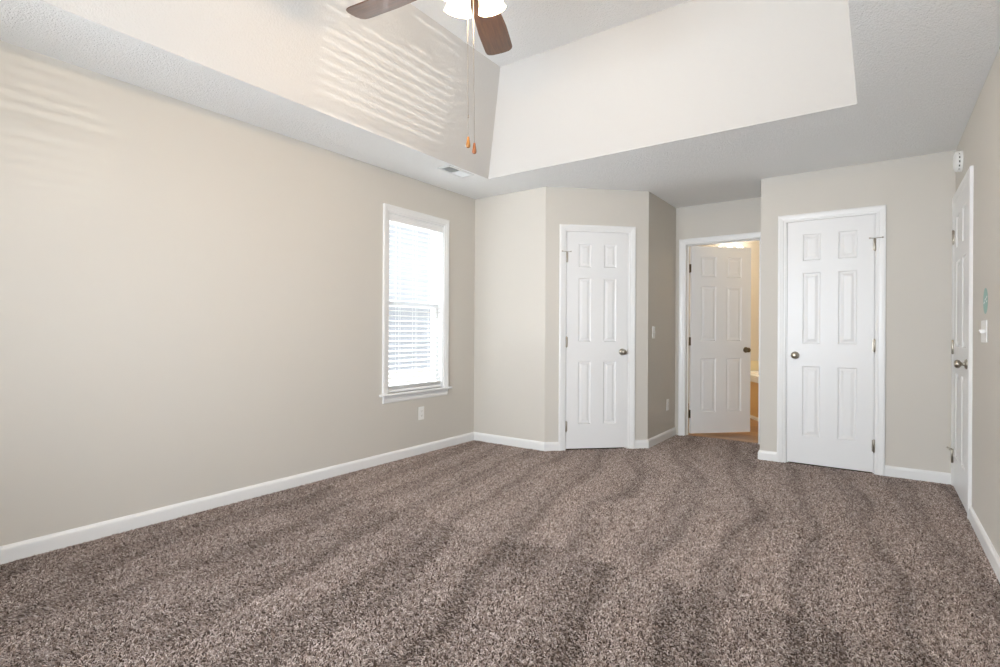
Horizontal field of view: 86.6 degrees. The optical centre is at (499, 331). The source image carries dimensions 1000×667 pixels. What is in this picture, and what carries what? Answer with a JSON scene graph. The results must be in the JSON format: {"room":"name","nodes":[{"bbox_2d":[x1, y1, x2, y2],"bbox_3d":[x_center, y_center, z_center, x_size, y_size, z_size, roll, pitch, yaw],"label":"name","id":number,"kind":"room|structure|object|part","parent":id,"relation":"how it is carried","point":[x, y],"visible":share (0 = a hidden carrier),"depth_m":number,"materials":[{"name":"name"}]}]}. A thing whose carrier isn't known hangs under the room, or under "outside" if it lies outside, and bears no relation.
{"room":"empty bedroom","nodes":[
{"label":"empty bedroom","id":0,"kind":"room"},
{"bbox_2d":[0,40,474,545],"bbox_3d":[-1.312,-0.132,4.022,0.140,2.440,6.710,0,0,35],"label":"wall","id":1,"kind":"structure","parent":0,"point":[191,295],"depth_m":3.09,"materials":[{"name":"grey paint"}]},
{"bbox_2d":[0,432,473,564],"bbox_3d":[-1.697,1.045,3.359,0.014,0.082,4.951,0,0,35],"label":"baseboard","id":2,"kind":"structure","parent":1,"relation":"attached to","point":[59,540],"depth_m":3.17,"materials":[{"name":"white wood"}]},
{"bbox_2d":[379,203,452,403],"bbox_3d":[-0.774,-0.234,4.742,0.180,1.656,0.884,0,0,35],"label":"window","id":3,"kind":"structure","parent":1,"relation":"in","point":[388,209],"depth_m":4.98,"materials":[{"name":"white wood"}]},
{"bbox_3d":[-0.819,-0.605,4.776,0.030,0.772,0.670,0,0,35],"label":"sash","id":4,"kind":"part","parent":3,"relation":"part of","materials":[{"name":"white plastic"}]},
{"bbox_3d":[-0.795,0.122,4.756,0.030,0.764,0.670,0,0,35],"label":"sash","id":5,"kind":"part","parent":3,"relation":"part of","materials":[{"name":"white plastic"}]},
{"bbox_2d":[388,214,442,392],"bbox_3d":[-0.754,-0.238,4.728,0.072,1.502,0.672,0,0,35],"label":"window blind","id":6,"kind":"object","parent":3,"relation":"attached to","point":[394,218],"visible":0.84,"depth_m":4.71,"materials":[{"name":"white plastic"}]},
{"bbox_3d":[-0.764,0.485,4.732,0.051,0.056,0.658,0,0,35],"label":"rail","id":7,"kind":"part","parent":6,"relation":"part of","materials":[{"name":"white plastic"}]},
{"bbox_3d":[-0.566,-0.455,4.941,0.015,0.965,0.021,0,0,35],"label":"lift cord","id":8,"kind":"part","parent":6,"relation":"part of","materials":[{"name":"white fabric"}]},
{"bbox_3d":[-0.758,0.526,4.728,0.130,0.020,0.884,0,0,35],"label":"sill","id":9,"kind":"part","parent":3,"relation":"part of","materials":[{"name":"white wood"}]},
{"bbox_3d":[-0.791,-0.233,4.754,0.140,1.537,0.694,0,0,35],"label":"frame","id":10,"kind":"part","parent":3,"relation":"part of","materials":[{"name":"white plastic"}]},
{"bbox_3d":[-0.846,0.131,4.792,0.010,0.742,0.670,0,0,35],"label":"screen frame","id":11,"kind":"part","parent":3,"relation":"part of","materials":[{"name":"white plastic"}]},
{"bbox_2d":[418,406,423,419],"bbox_3d":[-0.705,0.728,4.755,0.008,0.117,0.070,0,0,35],"label":"wall outlet","id":12,"kind":"object","parent":1,"relation":"attached to","point":[420,409],"visible":1,"depth_m":4.75,"materials":[{"name":"white plastic"}]},
{"bbox_2d":[0,0,999,246],"bbox_3d":[1.483,-1.716,3.683,5.073,0.759,9.430,0,0,35],"label":"ceiling","id":13,"kind":"structure","parent":0,"point":[685,103],"depth_m":3.37,"materials":[{"name":"white paint"}]},
{"bbox_2d":[346,0,511,153],"bbox_3d":[-0.163,-1.403,2.321,1.315,1.242,1.329,0,0,35],"label":"ceiling fan","id":14,"kind":"object","parent":13,"relation":"hanging from","point":[492,29],"visible":1,"depth_m":2.58,"materials":[{"name":"brown wood"}]},
{"bbox_3d":[-0.505,-1.579,2.523,0.522,0.006,0.152,0,11,28],"label":"blade","id":15,"kind":"part","parent":14,"relation":"part of","materials":[{"name":"brown wood"}]},
{"bbox_3d":[-0.214,-1.491,2.251,0.127,0.128,0.122,0,0,35],"label":"lamp shade","id":16,"kind":"part","parent":14,"relation":"part of","materials":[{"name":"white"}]},
{"bbox_3d":[-0.190,-1.491,2.406,0.122,0.128,0.127,0,0,35],"label":"lamp shade","id":17,"kind":"part","parent":14,"relation":"part of","materials":[{"name":"white glass"}]},
{"bbox_3d":[-0.140,-1.187,2.308,0.007,0.677,0.017,0,0,35],"label":"pull chain","id":18,"kind":"part","parent":14,"relation":"part of","materials":[{"name":"silver metal"}]},
{"bbox_3d":[-0.115,-1.177,2.326,0.015,0.697,0.003,0,0,-41],"label":"pull chain","id":19,"kind":"part","parent":14,"relation":"part of","materials":[{"name":"silver metal"}]},
{"bbox_3d":[-0.045,-1.577,2.742,0.152,0.006,0.522,-11,-2,10],"label":"blade","id":20,"kind":"part","parent":14,"relation":"part of","materials":[{"name":"brown wood"}]},
{"bbox_3d":[-0.035,-1.490,2.382,0.127,0.128,0.122,0,0,35],"label":"lamp shade","id":21,"kind":"part","parent":14,"relation":"part of","materials":[{"name":"white glass"}]},
{"bbox_2d":[437,165,473,177],"bbox_3d":[-0.367,-1.343,4.447,0.140,0.008,0.320,0,0,35],"label":"ceiling vent","id":22,"kind":"object","parent":13,"relation":"in","point":[450,169],"visible":1,"depth_m":4.43,"materials":[{"name":"white metal"}]},
{"bbox_2d":[0,403,999,666],"bbox_3d":[1.476,1.156,3.696,5.073,0.095,9.460,0,0,35],"label":"floor","id":23,"kind":"structure","parent":0,"point":[358,570],"depth_m":2.16,"materials":[{"name":"brown carpet"}]},
{"bbox_2d":[750,361,758,420],"bbox_3d":[3.759,0.770,6.483,2.450,0.706,1.912,0,0,35],"label":"bathroom vanity","id":24,"kind":"object","parent":23,"relation":"on","point":[754,374],"visible":0.02,"depth_m":6.84,"materials":[{"name":"brown wood"}]},
{"bbox_3d":[3.775,0.882,6.486,2.424,0.481,1.887,0,0,35],"label":"apron panel","id":25,"kind":"part","parent":24,"relation":"part of","materials":[{"name":"brown wood"}]},
{"bbox_2d":[0,435,999,666],"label":"carpet","id":26,"kind":"object","parent":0,"point":[696,444],"depth_m":2.45,"materials":[{"name":"brown carpet"}]},
{"bbox_2d":[474,187,545,441],"bbox_3d":[0.113,-0.124,5.187,0.832,2.440,0.120,0,0,35],"label":"wall","id":27,"kind":"structure","parent":0,"point":[510,228],"depth_m":5.12,"materials":[{"name":"grey paint"}]},
{"bbox_2d":[474,432,543,450],"bbox_3d":[0.070,1.055,5.131,0.837,0.082,0.014,0,0,35],"label":"baseboard","id":28,"kind":"structure","parent":27,"relation":"attached to","point":[524,443],"depth_m":5.11,"materials":[{"name":"white wood"}]},
{"bbox_2d":[544,187,648,441],"bbox_3d":[0.904,-0.119,5.028,1.001,2.440,0.120,0,0,-8],"label":"wall","id":29,"kind":"structure","parent":0,"point":[576,206],"depth_m":4.96,"materials":[{"name":"grey paint"}]},
{"bbox_2d":[544,442,558,450],"bbox_3d":[0.474,1.057,4.899,0.138,0.082,0.014,0,0,-8],"label":"baseboard","id":30,"kind":"structure","parent":29,"relation":"attached to","point":[548,446],"depth_m":4.89,"materials":[{"name":"white wood"}]},
{"bbox_2d":[562,231,627,448],"bbox_3d":[0.885,0.076,4.983,0.658,2.020,0.159,0,0,-8],"label":"door","id":31,"kind":"structure","parent":29,"relation":"in","point":[597,262],"depth_m":4.97,"materials":[{"name":"white paint"}]},
{"bbox_2d":[558,224,635,450],"bbox_3d":[0.904,0.053,5.018,0.736,2.096,0.138,0,0,-8],"label":"door frame","id":32,"kind":"structure","parent":29,"relation":"attached to","point":[631,231],"depth_m":4.97,"materials":[{"name":"white wood"}]},
{"bbox_2d":[635,440,648,448],"bbox_3d":[1.339,1.062,5.023,0.139,0.082,0.014,0,0,-8],"label":"baseboard","id":33,"kind":"structure","parent":29,"relation":"attached to","point":[643,444],"depth_m":5.02,"materials":[{"name":"white wood"}]},
{"bbox_2d":[648,192,675,438],"bbox_3d":[1.599,-0.116,5.412,0.120,2.440,0.829,0,0,35],"label":"wall","id":34,"kind":"structure","parent":0,"point":[662,215],"depth_m":5.34,"materials":[{"name":"grey paint"}]},
{"bbox_2d":[652,326,654,337],"bbox_3d":[1.499,0.004,5.151,0.020,0.117,0.070,0,0,35],"label":"light switch","id":35,"kind":"object","parent":34,"relation":"attached to","point":[653,327],"visible":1,"depth_m":5.14,"materials":[{"name":"white plastic"}]},
{"bbox_2d":[648,427,675,447],"bbox_3d":[1.645,1.064,5.370,0.014,0.082,0.835,0,0,35],"label":"baseboard","id":36,"kind":"structure","parent":34,"relation":"attached to","point":[653,441],"depth_m":5.34,"materials":[{"name":"white wood"}]},
{"bbox_2d":[675,197,760,434],"bbox_3d":[2.665,-0.109,5.235,4.933,2.440,0.120,0,0,35],"label":"wall","id":37,"kind":"structure","parent":0,"point":[737,216],"depth_m":5.51,"materials":[{"name":"grey paint"}]},
{"bbox_2d":[688,246,750,432],"bbox_3d":[2.403,0.085,5.789,0.726,2.020,0.159,0,0,-10],"label":"door","id":38,"kind":"structure","parent":37,"relation":"in","point":[720,277],"depth_m":5.77,"materials":[{"name":"white paint"}]},
{"bbox_2d":[678,232,760,443],"bbox_3d":[2.295,0.060,5.486,0.849,2.096,0.138,0,0,35],"label":"door frame","id":39,"kind":"structure","parent":37,"relation":"attached to","point":[683,344],"depth_m":5.66,"materials":[{"name":"white wood"}]},
{"bbox_2d":[688,241,758,402],"bbox_3d":[4.061,-0.102,7.556,3.250,2.440,0.120,0,0,35],"label":"wall","id":40,"kind":"structure","parent":0,"point":[754,245],"depth_m":7.74,"materials":[{"name":"beige paint"}]},
{"bbox_2d":[750,361,758,369],"bbox_3d":[4.308,0.489,7.260,2.430,0.139,0.012,0,0,35],"label":"backsplash","id":41,"kind":"structure","parent":40,"relation":"attached to","point":[754,364],"depth_m":7.69,"materials":[{"name":"beige tile"}]},
{"bbox_2d":[760,150,955,472],"bbox_3d":[2.876,-0.108,4.257,1.409,2.440,0.120,0,0,35],"label":"wall","id":42,"kind":"structure","parent":0,"point":[917,193],"depth_m":4.04,"materials":[{"name":"grey paint"}]},
{"bbox_2d":[758,450,776,461],"bbox_3d":[2.306,1.068,4.576,0.149,0.082,0.014,0,0,35],"label":"baseboard","id":43,"kind":"structure","parent":42,"relation":"attached to","point":[762,454],"depth_m":4.57,"materials":[{"name":"white wood"}]},
{"bbox_2d":[777,205,885,475],"bbox_3d":[2.709,0.063,4.364,0.746,2.096,0.138,0,0,35],"label":"door frame","id":44,"kind":"structure","parent":42,"relation":"attached to","point":[879,211],"depth_m":4.17,"materials":[{"name":"white wood"}]},
{"bbox_2d":[786,214,883,471],"bbox_3d":[2.710,0.087,4.324,0.668,2.020,0.159,0,0,35],"label":"door","id":45,"kind":"structure","parent":42,"relation":"in","point":[831,343],"depth_m":4.31,"materials":[{"name":"white paint"}]},
{"bbox_3d":[2.462,0.195,4.433,0.054,0.054,0.050,0,0,35],"label":"knob","id":46,"kind":"part","parent":45,"relation":"part of","materials":[{"name":"silver metal"}]},
{"bbox_2d":[885,465,950,483],"bbox_3d":[3.140,1.072,3.982,0.408,0.082,0.014,0,0,35],"label":"baseboard","id":47,"kind":"structure","parent":42,"relation":"attached to","point":[892,471],"depth_m":3.98,"materials":[{"name":"white wood"}]},
{"bbox_2d":[956,47,999,556],"bbox_3d":[1.846,-0.114,1.700,0.120,2.440,6.590,0,0,35],"label":"wall","id":48,"kind":"structure","parent":0,"point":[979,142],"depth_m":2.75,"materials":[{"name":"grey paint"}]},
{"bbox_2d":[946,181,968,511],"bbox_3d":[3.074,0.089,3.518,0.159,2.020,0.822,0,0,35],"label":"door","id":49,"kind":"structure","parent":48,"relation":"in","point":[960,234],"depth_m":3.48,"materials":[{"name":"white paint"}]},
{"bbox_3d":[2.830,0.198,3.271,0.050,0.054,0.054,0,0,35],"label":"knob","id":50,"kind":"part","parent":49,"relation":"part of","materials":[{"name":"silver metal"}]},
{"bbox_2d":[953,150,962,171],"bbox_3d":[3.095,-1.152,3.589,0.046,0.140,0.140,0,0,35],"label":"smoke detector","id":51,"kind":"object","parent":48,"relation":"attached to","point":[958,156],"visible":1,"depth_m":3.55,"materials":[{"name":"white plastic"}]},
{"bbox_3d":[3.108,-1.152,3.580,0.014,0.140,0.140,0,0,35],"label":"mounting plate","id":52,"kind":"part","parent":51,"relation":"part of","materials":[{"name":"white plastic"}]},
{"bbox_2d":[951,165,973,518],"bbox_3d":[3.096,0.065,3.473,0.138,2.096,0.900,0,0,35],"label":"door frame","id":53,"kind":"structure","parent":48,"relation":"attached to","point":[969,176],"depth_m":3.15,"materials":[{"name":"white wood"}]},
{"bbox_2d":[979,320,987,342],"bbox_3d":[2.531,-0.003,2.783,0.020,0.117,0.162,0,0,35],"label":"light switch","id":54,"kind":"object","parent":48,"relation":"attached to","point":[984,323],"visible":1,"depth_m":2.75,"materials":[{"name":"white plastic"}]},
{"bbox_2d":[969,506,999,581],"bbox_3d":[1.363,1.062,1.146,0.014,0.082,4.895,0,0,35],"label":"baseboard","id":55,"kind":"structure","parent":48,"relation":"attached to","point":[991,553],"depth_m":2.66,"materials":[{"name":"white wood"}]},
{"bbox_2d":[983,288,987,313],"bbox_3d":[2.530,-0.162,2.765,0.002,0.136,0.136,0,0,35],"label":"sticker","id":56,"kind":"object","parent":48,"relation":"attached to","point":[985,296],"visible":1,"depth_m":2.76,"materials":[{"name":"teal paper"}]},
{"label":"outside","id":57,"kind":"structure","parent":0,"visible":0},
{"bbox_2d":[388,370,429,385],"bbox_3d":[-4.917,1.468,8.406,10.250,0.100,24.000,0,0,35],"label":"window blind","id":58,"kind":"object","parent":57,"point":[417,371],"depth_m":16.69,"materials":[{"name":"white plastic"}]}
]}

